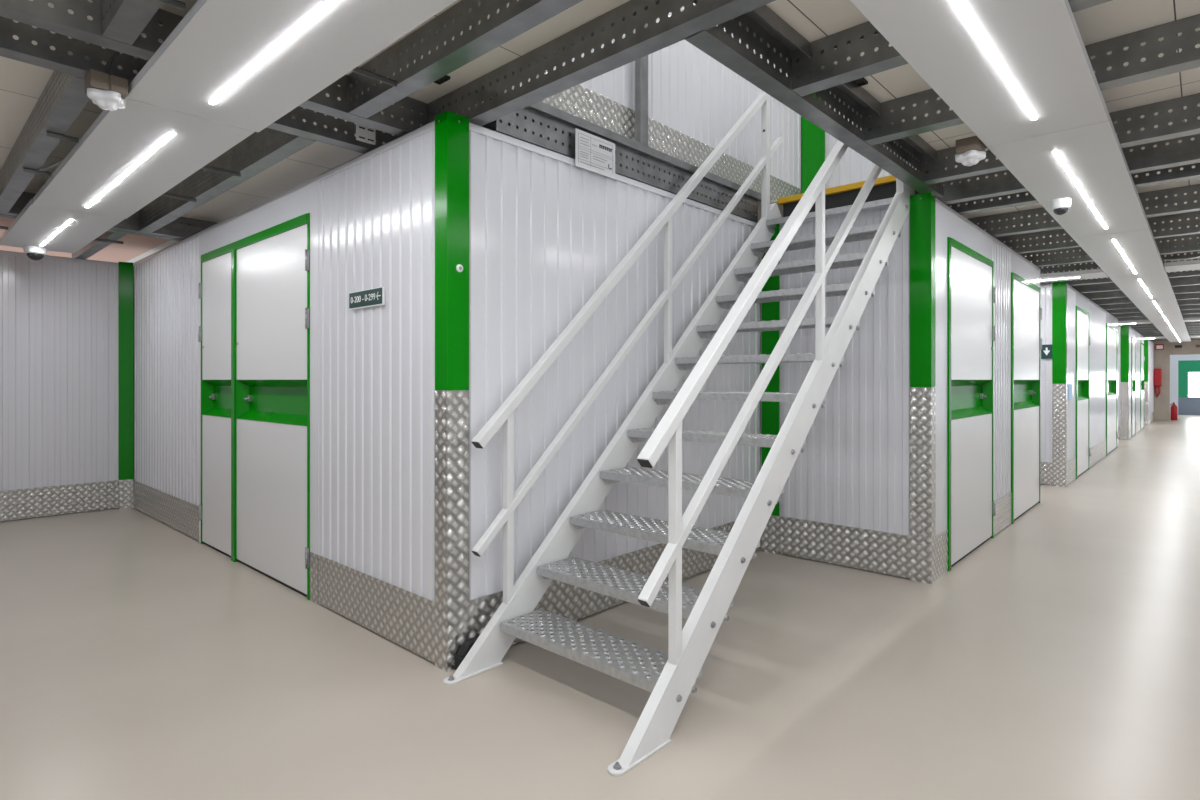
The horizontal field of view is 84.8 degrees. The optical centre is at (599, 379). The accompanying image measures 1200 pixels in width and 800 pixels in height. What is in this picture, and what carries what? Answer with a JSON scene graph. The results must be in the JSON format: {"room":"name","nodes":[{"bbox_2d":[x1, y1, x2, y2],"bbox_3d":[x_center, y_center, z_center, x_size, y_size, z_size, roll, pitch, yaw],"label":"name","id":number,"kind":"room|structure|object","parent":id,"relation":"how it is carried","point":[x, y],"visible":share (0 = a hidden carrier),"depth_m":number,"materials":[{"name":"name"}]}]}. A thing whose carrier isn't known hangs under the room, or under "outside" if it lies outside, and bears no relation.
{"room":"self storage facility","nodes":[
{"label":"self storage facility","id":0,"kind":"room"},
{"bbox_2d":[0,250,118,521],"bbox_3d":[-5.812,0.055,5.214,0.045,2.390,3.292,0,0,43],"label":"wall","id":1,"kind":"structure","parent":0,"point":[59,316],"depth_m":6.06,"materials":[{"name":"white metal"}]},
{"bbox_2d":[0,480,118,520],"bbox_3d":[-5.796,1.108,5.200,0.005,0.266,3.292,0,0,43],"label":"baseboard","id":2,"kind":"structure","parent":1,"relation":"attached to","point":[72,498],"depth_m":6.06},
{"bbox_2d":[119,262,133,507],"bbox_3d":[-4.633,0.049,6.423,0.120,2.402,0.008,0,0,-31],"label":"trim","id":3,"kind":"structure","parent":1,"relation":"attached to","point":[126,269],"depth_m":6.42,"materials":[{"name":"green metal"}]},
{"bbox_2d":[134,266,134,479],"bbox_3d":[-5.716,0.055,5.425,0.060,2.390,5.032,0,0,43],"label":"wall","id":4,"kind":"structure","parent":0,"point":[134,266],"depth_m":6.55,"materials":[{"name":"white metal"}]},
{"bbox_2d":[134,232,198,505],"bbox_3d":[-3.794,0.055,5.740,1.960,2.390,0.045,0,0,43],"label":"wall","id":5,"kind":"structure","parent":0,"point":[167,279],"depth_m":5.65,"materials":[{"name":"white metal"}]},
{"bbox_2d":[134,480,198,540],"bbox_3d":[-3.809,1.108,5.724,1.960,0.266,0.005,0,0,43],"label":"baseboard","id":6,"kind":"structure","parent":5,"relation":"attached to","point":[181,515],"depth_m":5.60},
{"bbox_2d":[199,176,318,603],"bbox_3d":[-2.317,0.055,4.373,2.066,2.390,0.033,0,0,43],"label":"door surround","id":7,"kind":"object","parent":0,"point":[303,198],"visible":0.68,"depth_m":3.81,"materials":[{"name":"white metal"}]},
{"bbox_2d":[198,213,309,599],"bbox_3d":[-2.334,0.149,4.395,1.906,2.202,0.088,0,0,43],"label":"door","id":8,"kind":"structure","parent":7,"relation":"attached to","point":[254,290],"depth_m":4.25,"materials":[{"name":"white metal"}]},
{"bbox_2d":[310,552,317,603],"bbox_3d":[-1.606,1.113,3.692,0.098,0.275,0.004,0,0,43],"label":"baseboard","id":9,"kind":"object","parent":7,"relation":"attached to","point":[313,557],"visible":1,"depth_m":3.69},
{"bbox_2d":[318,120,434,601],"bbox_3d":[-1.098,0.055,3.255,1.241,2.390,0.045,0,0,43],"label":"wall","id":10,"kind":"structure","parent":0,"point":[377,207],"depth_m":3.21,"materials":[{"name":"white metal"}]},
{"bbox_2d":[349,287,384,309],"bbox_3d":[-1.170,-0.407,3.287,0.336,0.086,0.014,0,0,43],"label":"number sign","id":11,"kind":"object","parent":10,"relation":"attached to","point":[375,296],"visible":1,"depth_m":3.27,"materials":[{"name":"green"}]},
{"bbox_2d":[318,555,434,662],"bbox_3d":[-1.112,1.108,3.240,1.241,0.266,0.005,0,0,43],"label":"baseboard","id":12,"kind":"structure","parent":10,"relation":"attached to","point":[406,618],"depth_m":3.19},
{"bbox_2d":[0,415,1199,799],"bbox_3d":[8.280,1.310,13.855,11.400,0.120,36.400,0,0,43],"label":"floor","id":13,"kind":"structure","parent":0,"point":[1058,658],"depth_m":2.69,"materials":[{"name":"concrete"}]},
{"bbox_2d":[455,635,479,669],"bbox_3d":[-0.551,1.192,2.881,0.046,0.115,0.180,0,0,43],"label":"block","id":14,"kind":"object","parent":13,"relation":"on","point":[466,645],"visible":0.43,"depth_m":2.83,"materials":[{"name":"black"}]},
{"bbox_2d":[443,90,921,775],"bbox_3d":[0.716,-0.476,3.456,1.031,3.452,2.948,0,0,43],"label":"staircase","id":15,"kind":"structure","parent":13,"relation":"on","point":[689,647],"depth_m":3.00,"materials":[{"name":"metal"}]},
{"bbox_2d":[0,0,1199,326],"bbox_3d":[6.388,-1.320,12.539,12.400,0.016,31.900,0,0,43],"label":"ceiling","id":16,"kind":"structure","parent":0,"point":[22,84],"depth_m":2.96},
{"bbox_2d":[0,38,89,212],"bbox_3d":[-3.030,-1.230,3.500,2.900,0.162,0.084,0,0,43],"label":"joist","id":17,"kind":"object","parent":16,"relation":"attached to","point":[63,98],"visible":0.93,"depth_m":3.13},
{"bbox_2d":[72,231,126,258],"bbox_3d":[-4.388,-1.230,5.731,1.740,0.162,0.084,0,0,43],"label":"joist","id":18,"kind":"object","parent":16,"relation":"attached to","point":[93,247],"visible":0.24,"depth_m":5.66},
{"bbox_2d":[0,198,208,240],"bbox_3d":[-4.451,-1.230,4.313,0.084,0.162,3.750,0,0,43],"label":"channel","id":19,"kind":"object","parent":16,"relation":"attached to","point":[25,199],"visible":0.08,"depth_m":5.19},
{"bbox_2d":[0,192,216,238],"bbox_3d":[-4.374,-1.230,4.242,0.084,0.162,3.750,0,0,43],"label":"channel","id":20,"kind":"object","parent":16,"relation":"attached to","point":[20,203],"visible":0.27,"depth_m":5.19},
{"bbox_2d":[0,199,123,252],"bbox_3d":[-4.111,-1.128,4.965,1.819,0.044,0.494,0,0,43],"label":"ceiling light panel","id":21,"kind":"object","parent":20,"relation":"attached to","point":[59,230],"visible":0.94,"depth_m":4.81,"materials":[{"name":"white"}]},
{"bbox_2d":[23,246,46,260],"bbox_3d":[-4.725,-1.055,5.497,0.150,0.110,0.150,0,0,43],"label":"dome camera","id":22,"kind":"object","parent":21,"relation":"attached to","point":[36,253],"visible":1,"depth_m":5.46,"materials":[{"name":"white plastic"}]},
{"bbox_2d":[102,0,162,44],"bbox_3d":[-0.006,-1.230,0.724,4.430,0.162,0.084,0,0,43],"label":"joist","id":23,"kind":"object","parent":16,"relation":"attached to","point":[123,21],"visible":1,"depth_m":2.11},
{"bbox_2d":[0,16,398,153],"bbox_3d":[-2.175,-1.230,2.215,0.084,0.162,3.750,0,0,43],"label":"channel","id":24,"kind":"object","parent":16,"relation":"attached to","point":[22,49],"visible":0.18,"depth_m":2.47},
{"bbox_2d":[85,69,127,110],"bbox_3d":[-1.878,-1.090,2.500,0.124,0.118,0.124,0,0,43],"label":"emergency light","id":25,"kind":"object","parent":24,"relation":"attached to","point":[109,92],"visible":1,"depth_m":2.47,"materials":[{"name":"white"}]},
{"bbox_2d":[32,98,254,218],"bbox_3d":[-2.573,-1.128,3.554,2.342,0.044,0.494,0,0,43],"label":"ceiling light panel","id":26,"kind":"object","parent":24,"relation":"attached to","point":[132,155],"visible":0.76,"depth_m":3.29,"materials":[{"name":"white"}]},
{"bbox_2d":[356,124,374,144],"bbox_3d":[-1.158,-1.215,3.250,0.010,0.080,0.100,0,0,43],"label":"plate","id":27,"kind":"object","parent":24,"relation":"attached to","point":[365,134],"visible":0.84,"depth_m":3.25,"materials":[{"name":"grey metal"}]},
{"bbox_2d":[0,0,437,136],"bbox_3d":[-1.922,-1.230,1.982,0.084,0.162,3.750,0,0,43],"label":"channel","id":28,"kind":"object","parent":16,"relation":"attached to","point":[37,13],"visible":0.28,"depth_m":2.30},
{"bbox_2d":[126,0,456,131],"bbox_3d":[-0.835,-1.128,1.970,2.351,0.044,0.494,0,0,43],"label":"ceiling light panel","id":29,"kind":"object","parent":28,"relation":"attached to","point":[246,64],"visible":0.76,"depth_m":2.22,"materials":[{"name":"white"}]},
{"bbox_2d":[139,108,315,232],"bbox_3d":[-2.462,-1.230,4.117,2.900,0.162,0.084,0,0,43],"label":"joist","id":30,"kind":"object","parent":16,"relation":"attached to","point":[161,211],"visible":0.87,"depth_m":3.82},
{"bbox_2d":[201,165,240,176],"bbox_3d":[-2.071,-1.139,3.582,0.024,0.022,0.198,0,0,43],"label":"bar","id":31,"kind":"object","parent":30,"relation":"hanging from","point":[205,167],"visible":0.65,"depth_m":3.58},
{"bbox_2d":[348,0,582,117],"bbox_3d":[0.575,-1.230,1.355,4.430,0.162,0.084,0,0,43],"label":"joist","id":32,"kind":"object","parent":16,"relation":"attached to","point":[521,16],"visible":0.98,"depth_m":2.36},
{"bbox_2d":[352,67,396,86],"bbox_3d":[-0.857,-1.139,2.464,0.024,0.022,0.198,0,0,43],"label":"bar","id":33,"kind":"object","parent":32,"relation":"hanging from","point":[359,70],"visible":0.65,"depth_m":2.46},
{"bbox_2d":[428,0,774,125],"bbox_3d":[0.843,-1.230,1.645,4.430,0.162,0.084,0,0,43],"label":"joist","id":34,"kind":"object","parent":16,"relation":"attached to","point":[623,19],"visible":0.93,"depth_m":2.42,"materials":[{"name":"metal"}]},
{"bbox_2d":[850,0,1108,145],"bbox_3d":[1.079,-1.128,1.960,0.462,0.044,2.739,0,0,43],"label":"ceiling light panel","id":35,"kind":"object","parent":34,"relation":"attached to","point":[1010,70],"visible":1,"depth_m":2.28,"materials":[{"name":"white"}]},
{"bbox_2d":[482,87,770,203],"bbox_3d":[0.360,-1.331,3.911,0.028,0.045,2.640,0,0,43],"label":"floor edge angle","id":36,"kind":"structure","parent":16,"relation":"attached to","point":[543,108],"depth_m":3.68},
{"bbox_2d":[635,23,647,145],"bbox_3d":[0.247,-2.278,3.879,0.045,1.900,0.070,0,0,43],"label":"post","id":37,"kind":"object","parent":16,"relation":"on","point":[641,65],"visible":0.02,"depth_m":3.86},
{"bbox_2d":[683,0,942,197],"bbox_3d":[1.217,-1.230,3.166,0.084,0.162,2.674,0,0,43],"label":"beam","id":38,"kind":"structure","parent":16,"relation":"attached to","point":[720,45],"depth_m":2.70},
{"bbox_2d":[745,5,947,168],"bbox_3d":[1.275,-1.284,3.109,0.078,0.054,2.500,0,0,43],"label":"ledger angle","id":39,"kind":"object","parent":38,"relation":"attached to","point":[763,16],"visible":0.47,"depth_m":2.54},
{"bbox_2d":[792,0,1111,96],"bbox_3d":[1.864,-1.230,1.643,2.925,0.162,0.084,0,0,43],"label":"joist","id":40,"kind":"object","parent":16,"relation":"attached to","point":[872,62],"visible":0.48,"depth_m":2.46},
{"bbox_2d":[865,14,1199,144],"bbox_3d":[2.376,-1.230,2.198,2.925,0.162,0.084,0,0,43],"label":"joist","id":41,"kind":"object","parent":16,"relation":"attached to","point":[1154,66],"visible":0.58,"depth_m":2.52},
{"bbox_2d":[915,134,1199,204],"bbox_3d":[3.269,-1.230,3.326,3.140,0.162,0.084,0,0,43],"label":"joist","id":42,"kind":"object","parent":16,"relation":"attached to","point":[1186,157],"visible":0.56,"depth_m":3.61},
{"bbox_2d":[923,93,1199,184],"bbox_3d":[2.972,-1.230,2.845,2.925,0.162,0.084,0,0,43],"label":"joist","id":43,"kind":"object","parent":16,"relation":"attached to","point":[1164,131],"visible":0.52,"depth_m":3.16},
{"bbox_2d":[955,136,985,165],"bbox_3d":[1.778,-1.090,3.155,0.124,0.118,0.124,0,0,43],"label":"sensor","id":44,"kind":"object","parent":43,"relation":"attached to","point":[969,150],"visible":0.96,"depth_m":3.12,"materials":[{"name":"white"}]},
{"bbox_2d":[947,149,1199,214],"bbox_3d":[3.513,-1.230,3.591,3.140,0.162,0.084,0,0,43],"label":"joist","id":45,"kind":"object","parent":16,"relation":"attached to","point":[1188,173],"visible":0.22,"depth_m":4.22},
{"bbox_2d":[987,112,1148,237],"bbox_3d":[2.939,-1.128,3.979,0.462,0.044,2.739,0,0,43],"label":"ceiling light panel","id":46,"kind":"object","parent":45,"relation":"attached to","point":[1087,165],"visible":0.93,"depth_m":3.58,"materials":[{"name":"white"}]},
{"bbox_2d":[1051,197,1070,214],"bbox_3d":[2.839,-1.063,4.047,0.104,0.093,0.104,0,0,43],"label":"dome camera","id":47,"kind":"object","parent":46,"relation":"attached to","point":[1060,206],"visible":1,"depth_m":4.01,"materials":[{"name":"white plastic"}]},
{"bbox_2d":[968,184,1199,236],"bbox_3d":[4.170,-1.230,4.304,3.140,0.162,0.084,0,0,43],"label":"joist","id":48,"kind":"object","parent":16,"relation":"attached to","point":[1190,197],"visible":0.63,"depth_m":4.96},
{"bbox_2d":[995,211,1199,253],"bbox_3d":[4.814,-1.230,5.003,3.140,0.162,0.084,0,0,43],"label":"joist","id":49,"kind":"object","parent":16,"relation":"attached to","point":[1192,222],"visible":0.57,"depth_m":5.67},
{"bbox_2d":[1020,234,1199,266],"bbox_3d":[5.458,-1.230,5.701,3.140,0.162,0.084,0,0,43],"label":"joist","id":50,"kind":"object","parent":16,"relation":"attached to","point":[1193,241],"visible":0.53,"depth_m":6.37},
{"bbox_2d":[1073,225,1165,277],"bbox_3d":[4.804,-1.128,6.003,0.462,0.044,2.754,0,0,43],"label":"ceiling light panel","id":51,"kind":"object","parent":50,"relation":"attached to","point":[1130,253],"visible":0.89,"depth_m":5.72,"materials":[{"name":"white"}]},
{"bbox_2d":[1039,251,1199,273],"bbox_3d":[6.088,-1.230,6.385,3.140,0.162,0.084,0,0,43],"label":"joist","id":52,"kind":"object","parent":16,"relation":"attached to","point":[1083,266],"visible":0.29,"depth_m":7.10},
{"bbox_2d":[1041,269,1107,282],"bbox_3d":[4.450,-1.128,7.758,2.424,0.044,0.460,0,0,43],"label":"ceiling light panel","id":53,"kind":"object","parent":52,"relation":"hanging from","point":[1093,273],"visible":0.4,"depth_m":7.04,"materials":[{"name":"white"}]},
{"bbox_2d":[1164,260,1199,271],"bbox_3d":[6.424,-1.128,5.938,1.994,0.044,0.460,0,0,43],"label":"ceiling light panel","id":54,"kind":"object","parent":52,"relation":"hanging from","point":[1189,265],"visible":1,"depth_m":6.43,"materials":[{"name":"white"}]},
{"bbox_2d":[1049,270,1199,285],"bbox_3d":[6.718,-1.230,7.069,3.140,0.162,0.084,0,0,43],"label":"joist","id":55,"kind":"object","parent":16,"relation":"attached to","point":[1195,272],"visible":0.23,"depth_m":7.72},
{"bbox_2d":[1070,270,1199,292],"bbox_3d":[7.348,-1.230,7.753,3.140,0.162,0.084,0,0,43],"label":"joist","id":56,"kind":"object","parent":16,"relation":"attached to","point":[1186,282],"visible":0.27,"depth_m":8.42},
{"bbox_2d":[1110,272,1174,300],"bbox_3d":[6.671,-1.128,8.029,0.462,0.044,2.744,0,0,43],"label":"ceiling light panel","id":57,"kind":"object","parent":56,"relation":"attached to","point":[1158,286],"visible":0.97,"depth_m":7.80,"materials":[{"name":"white"}]},
{"bbox_2d":[1076,279,1199,299],"bbox_3d":[7.979,-1.230,8.437,3.140,0.162,0.084,0,0,43],"label":"joist","id":58,"kind":"object","parent":16,"relation":"attached to","point":[1187,290],"visible":0.26,"depth_m":9.11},
{"bbox_2d":[1086,288,1199,304],"bbox_3d":[8.609,-1.230,9.121,3.140,0.162,0.084,0,0,43],"label":"joist","id":59,"kind":"object","parent":16,"relation":"attached to","point":[1196,295],"visible":0.34,"depth_m":9.78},
{"bbox_2d":[1094,295,1199,309],"bbox_3d":[9.239,-1.230,9.805,3.140,0.162,0.084,0,0,43],"label":"joist","id":60,"kind":"object","parent":16,"relation":"attached to","point":[1128,305],"visible":0.26,"depth_m":10.47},
{"bbox_2d":[1132,297,1180,314],"bbox_3d":[8.535,-1.128,10.051,0.462,0.044,2.744,0,0,43],"label":"ceiling light panel","id":61,"kind":"object","parent":60,"relation":"attached to","point":[1167,305],"visible":0.91,"depth_m":9.92,"materials":[{"name":"white"}]},
{"bbox_2d":[1101,300,1199,313],"bbox_3d":[9.869,-1.230,10.488,3.140,0.162,0.084,0,0,43],"label":"joist","id":62,"kind":"object","parent":16,"relation":"attached to","point":[1197,306],"visible":0.24,"depth_m":11.17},
{"bbox_2d":[1111,306,1199,317],"bbox_3d":[10.500,-1.230,11.172,3.140,0.162,0.084,0,0,43],"label":"joist","id":63,"kind":"object","parent":16,"relation":"attached to","point":[1195,311],"visible":0.25,"depth_m":11.85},
{"bbox_2d":[1113,310,1199,320],"bbox_3d":[11.130,-1.230,11.856,3.140,0.162,0.084,0,0,43],"label":"joist","id":64,"kind":"object","parent":16,"relation":"attached to","point":[1185,315],"visible":0.22,"depth_m":12.53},
{"bbox_2d":[1145,311,1183,324],"bbox_3d":[10.399,-1.128,12.073,0.462,0.044,2.744,0,0,43],"label":"ceiling light panel","id":65,"kind":"object","parent":64,"relation":"attached to","point":[1175,318],"visible":0.97,"depth_m":11.86,"materials":[{"name":"white"}]},
{"bbox_2d":[1129,324,1199,328],"bbox_3d":[13.021,-1.230,13.908,3.140,0.162,0.084,0,0,43],"label":"joist","id":66,"kind":"object","parent":16,"relation":"attached to","point":[1187,325],"visible":0.22,"depth_m":14.59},
{"bbox_2d":[1154,322,1186,331],"bbox_3d":[12.262,-1.128,14.095,0.462,0.044,2.744,0,0,43],"label":"ceiling light panel","id":67,"kind":"object","parent":66,"relation":"attached to","point":[1165,327],"visible":0.94,"depth_m":13.89,"materials":[{"name":"white"}]},
{"bbox_2d":[469,122,759,600],"bbox_3d":[0.251,0.055,3.829,0.045,2.390,2.708,0,0,43],"label":"wall","id":68,"kind":"structure","parent":0,"point":[546,231],"depth_m":3.37,"materials":[{"name":"white metal"}]},
{"bbox_2d":[435,111,468,671],"bbox_3d":[-0.649,0.049,2.880,0.098,2.402,0.118,0,0,43],"label":"trim","id":69,"kind":"structure","parent":68,"relation":"attached to","point":[451,129],"depth_m":2.84,"materials":[{"name":"green metal"}]},
{"bbox_2d":[469,521,761,644],"bbox_3d":[0.266,1.108,3.815,0.005,0.266,2.708,0,0,43],"label":"baseboard","id":70,"kind":"structure","parent":68,"relation":"attached to","point":[572,602],"depth_m":3.46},
{"bbox_2d":[490,96,757,221],"bbox_3d":[0.306,-1.230,3.934,0.084,0.162,2.400,0,0,43],"label":"beam","id":71,"kind":"structure","parent":68,"relation":"on","point":[530,120],"depth_m":3.74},
{"bbox_2d":[575,128,614,178],"bbox_3d":[-0.021,-1.191,3.470,0.005,0.192,0.305,0,0,43],"label":"notice board","id":72,"kind":"object","parent":71,"relation":"attached to","point":[593,153],"visible":1,"depth_m":3.46,"materials":[{"name":"white"}]},
{"bbox_2d":[483,3,801,214],"bbox_3d":[0.032,-2.434,3.751,0.052,2.588,5.160,0,0,43],"label":"wall","id":73,"kind":"structure","parent":0,"point":[691,93],"depth_m":4.49,"materials":[{"name":"white metal"}]},
{"bbox_2d":[512,70,801,200],"bbox_3d":[0.044,-1.470,3.740,0.005,0.266,5.160,0,0,43],"label":"baseboard","id":74,"kind":"structure","parent":73,"relation":"attached to","point":[582,102],"depth_m":4.08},
{"bbox_2d":[802,94,824,192],"bbox_3d":[1.795,-2.528,5.526,0.199,2.400,0.008,0,0,-5],"label":"trim","id":75,"kind":"structure","parent":73,"relation":"attached to","point":[813,137],"depth_m":5.52,"materials":[{"name":"green metal"}]},
{"bbox_2d":[761,198,909,535],"bbox_3d":[1.616,0.055,4.436,1.150,2.390,0.045,0,0,43],"label":"wall","id":76,"kind":"structure","parent":0,"point":[853,470],"depth_m":4.32,"materials":[{"name":"white metal"}]},
{"bbox_2d":[762,224,778,554],"bbox_3d":[1.232,0.050,4.749,0.138,2.400,0.006,0,0,43],"label":"trim","id":77,"kind":"structure","parent":76,"relation":"attached to","point":[770,310],"depth_m":4.74,"materials":[{"name":"green metal"}]},
{"bbox_2d":[779,516,909,577],"bbox_3d":[1.602,1.108,4.421,1.150,0.266,0.005,0,0,43],"label":"baseboard","id":78,"kind":"structure","parent":76,"relation":"attached to","point":[866,549],"depth_m":4.37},
{"bbox_2d":[910,192,935,583],"bbox_3d":[2.010,0.049,4.091,0.128,2.402,0.088,0,0,43],"label":"trim","id":79,"kind":"structure","parent":76,"relation":"attached to","point":[922,206],"depth_m":4.06,"materials":[{"name":"green metal"}]},
{"bbox_2d":[825,103,890,188],"bbox_3d":[3.091,-2.528,4.464,3.505,2.400,0.045,0,0,43],"label":"wall","id":80,"kind":"structure","parent":0,"point":[852,167],"depth_m":5.41,"materials":[{"name":"white metal"}]},
{"bbox_2d":[935,198,946,534],"bbox_3d":[2.161,0.055,4.200,0.032,2.390,0.286,0,0,43],"label":"wall","id":81,"kind":"structure","parent":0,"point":[940,207],"depth_m":4.20,"materials":[{"name":"white metal"}]},
{"bbox_2d":[936,529,947,579],"bbox_3d":[2.175,1.113,4.187,0.004,0.275,0.286,0,0,43],"label":"baseboard","id":82,"kind":"structure","parent":81,"relation":"attached to","point":[942,538],"depth_m":4.18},
{"bbox_2d":[947,206,991,259],"bbox_3d":[2.678,-1.039,4.760,0.032,0.202,1.238,0,0,43],"label":"lintel","id":83,"kind":"object","parent":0,"point":[959,228],"visible":0.64,"depth_m":4.68,"materials":[{"name":"white metal"}]},
{"bbox_2d":[992,236,1011,500],"bbox_3d":[3.325,0.055,5.469,0.045,2.390,0.682,0,0,43],"label":"wall","id":84,"kind":"structure","parent":0,"point":[1001,253],"depth_m":5.50,"materials":[{"name":"white metal"}]},
{"bbox_2d":[947,237,995,570],"bbox_3d":[2.673,0.157,4.770,0.088,2.186,1.238,0,0,43],"label":"door","id":85,"kind":"structure","parent":84,"relation":"attached to","point":[971,294],"depth_m":4.69,"materials":[{"name":"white metal"}]},
{"bbox_2d":[993,492,1011,535],"bbox_3d":[3.341,1.108,5.454,0.005,0.266,0.682,0,0,43],"label":"baseboard","id":86,"kind":"structure","parent":84,"relation":"attached to","point":[1003,518],"depth_m":5.45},
{"bbox_2d":[1011,272,1041,523],"bbox_3d":[4.005,0.157,6.215,0.088,2.186,1.328,0,0,43],"label":"door","id":87,"kind":"structure","parent":84,"relation":"attached to","point":[1026,312],"depth_m":6.15,"materials":[{"name":"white metal"}]},
{"bbox_2d":[1011,250,1039,286],"bbox_3d":[4.009,-1.039,6.205,0.032,0.202,1.328,0,0,43],"label":"lintel","id":88,"kind":"object","parent":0,"point":[1020,265],"visible":0.71,"depth_m":6.16,"materials":[{"name":"white metal"}]},
{"bbox_2d":[1040,269,1040,501],"bbox_3d":[3.628,0.055,7.542,2.400,2.390,0.010,0,0,43],"label":"wall","id":89,"kind":"structure","parent":0,"point":[1040,269],"depth_m":6.73,"materials":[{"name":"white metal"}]},
{"bbox_2d":[1041,284,1051,484],"bbox_3d":[4.492,0.055,8.571,2.600,2.390,0.045,0,0,43],"label":"wall","id":90,"kind":"structure","parent":0,"point":[1046,289],"depth_m":7.81,"materials":[{"name":"white metal"}]},
{"bbox_2d":[1041,462,1051,484],"bbox_3d":[4.478,1.108,8.556,2.600,0.266,0.005,0,0,43],"label":"baseboard","id":91,"kind":"structure","parent":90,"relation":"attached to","point":[1046,467],"depth_m":7.80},
{"bbox_2d":[1052,281,1066,486],"bbox_3d":[5.415,0.049,7.737,0.138,2.402,0.083,0,0,43],"label":"trim","id":92,"kind":"structure","parent":90,"relation":"attached to","point":[1059,289],"depth_m":7.71,"materials":[{"name":"green metal"}]},
{"bbox_2d":[1067,284,1075,461],"bbox_3d":[5.727,0.055,8.019,0.045,2.390,0.756,0,0,43],"label":"wall","id":93,"kind":"structure","parent":0,"point":[1071,292],"depth_m":8.04,"materials":[{"name":"white metal"}]},
{"bbox_2d":[1067,457,1075,484],"bbox_3d":[5.743,1.108,8.005,0.005,0.266,0.756,0,0,43],"label":"baseboard","id":94,"kind":"structure","parent":93,"relation":"attached to","point":[1071,465],"depth_m":8.00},
{"bbox_2d":[1076,290,1088,312],"bbox_3d":[6.409,-1.039,8.753,0.032,0.202,1.248,0,0,43],"label":"lintel","id":95,"kind":"object","parent":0,"point":[1082,301],"visible":0.64,"depth_m":8.74,"materials":[{"name":"white metal"}]},
{"bbox_2d":[1089,299,1105,447],"bbox_3d":[7.572,0.055,10.021,0.045,2.390,2.192,0,0,43],"label":"wall","id":96,"kind":"structure","parent":0,"point":[1097,318],"depth_m":10.01,"materials":[{"name":"white metal"}]},
{"bbox_2d":[1076,306,1090,478],"bbox_3d":[6.409,0.157,8.759,0.088,2.186,1.248,0,0,43],"label":"door","id":97,"kind":"structure","parent":96,"relation":"attached to","point":[1083,340],"depth_m":8.79,"materials":[{"name":"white metal"}]},
{"bbox_2d":[1089,440,1105,467],"bbox_3d":[7.587,1.108,10.006,0.005,0.266,2.192,0,0,43],"label":"baseboard","id":98,"kind":"structure","parent":96,"relation":"attached to","point":[1098,451],"depth_m":9.92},
{"bbox_2d":[1106,323,1117,455],"bbox_3d":[8.896,0.157,11.458,0.088,2.186,1.708,0,0,43],"label":"door","id":99,"kind":"structure","parent":96,"relation":"attached to","point":[1111,332],"depth_m":11.42,"materials":[{"name":"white metal"}]},
{"bbox_2d":[1118,326,1120,425],"bbox_3d":[10.078,0.055,14.603,2.600,2.390,0.045,0,0,43],"label":"wall","id":100,"kind":"structure","parent":0,"point":[1119,327],"depth_m":13.81,"materials":[{"name":"white metal"}]},
{"bbox_2d":[1121,325,1128,439],"bbox_3d":[11.000,0.049,13.768,0.138,2.402,0.083,0,0,43],"label":"trim","id":101,"kind":"structure","parent":100,"relation":"attached to","point":[1124,328],"depth_m":13.74,"materials":[{"name":"green metal"}]},
{"bbox_2d":[1129,326,1131,425],"bbox_3d":[11.302,0.055,14.039,0.045,2.390,0.726,0,0,43],"label":"wall","id":102,"kind":"structure","parent":0,"point":[1130,328],"depth_m":14.00,"materials":[{"name":"white metal"}]},
{"bbox_2d":[1135,330,1140,421],"bbox_3d":[12.788,0.055,15.651,0.045,2.390,1.642,0,0,43],"label":"wall","id":103,"kind":"structure","parent":0,"point":[1137,334],"depth_m":15.58,"materials":[{"name":"white metal"}]},
{"bbox_2d":[1131,337,1135,435],"bbox_3d":[11.892,0.157,14.680,0.088,2.186,1.008,0,0,43],"label":"door","id":104,"kind":"structure","parent":103,"relation":"attached to","point":[1133,340],"depth_m":14.67,"materials":[{"name":"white metal"}]},
{"bbox_2d":[1140,342,1144,430],"bbox_3d":[13.756,0.157,16.702,0.088,2.186,1.208,0,0,43],"label":"door","id":105,"kind":"structure","parent":103,"relation":"attached to","point":[1142,358],"depth_m":16.76,"materials":[{"name":"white metal"}]},
{"bbox_2d":[1148,339,1153,414],"bbox_3d":[16.075,0.055,19.196,0.045,2.390,2.780,0,0,43],"label":"wall","id":106,"kind":"structure","parent":0,"point":[1150,343],"depth_m":19.05,"materials":[{"name":"white metal"}]},
{"bbox_2d":[1170,355,1177,406],"bbox_3d":[20.047,-0.030,24.498,2.280,2.560,0.200,0,0,43],"label":"wall","id":107,"kind":"structure","parent":0,"point":[1173,358],"depth_m":23.72,"materials":[{"name":"white"}]},
{"bbox_2d":[1153,340,1199,420],"bbox_3d":[18.064,-0.031,19.492,3.350,2.562,0.350,0,0,43],"label":"wall","id":108,"kind":"structure","parent":0,"point":[1161,357],"depth_m":20.02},
{"bbox_2d":[1153,369,1161,396],"bbox_3d":[17.045,0.092,20.083,0.190,0.884,0.159,0,0,43],"label":"hose cover","id":109,"kind":"object","parent":108,"relation":"attached to","point":[1157,373],"visible":1,"depth_m":20.04,"materials":[{"name":"metal"}]},
{"bbox_2d":[1178,354,1199,414],"bbox_3d":[21.810,-0.030,22.907,2.470,2.560,0.150,0,0,43],"label":"door","id":110,"kind":"structure","parent":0,"point":[1185,366],"depth_m":23.54,"materials":[{"name":"green"}]},
{"bbox_2d":[1187,372,1199,397],"bbox_3d":[21.677,0.165,22.988,1.675,0.930,0.070,0,0,43],"label":"window","id":111,"kind":"structure","parent":110,"relation":"in","point":[1193,378],"depth_m":23.45,"materials":[{"name":"white"}]},
{"bbox_3d":[14.155,0.055,19.005,2.600,2.390,0.045,0,0,43],"label":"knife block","id":112,"kind":"object","parent":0,"visible":0},
{"bbox_2d":[1144,339,1147,424],"bbox_3d":[15.077,0.049,18.170,0.138,2.402,0.083,0,0,43],"label":"trim","id":113,"kind":"structure","parent":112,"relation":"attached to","point":[1145,340],"depth_m":18.12,"materials":[{"name":"green metal"}]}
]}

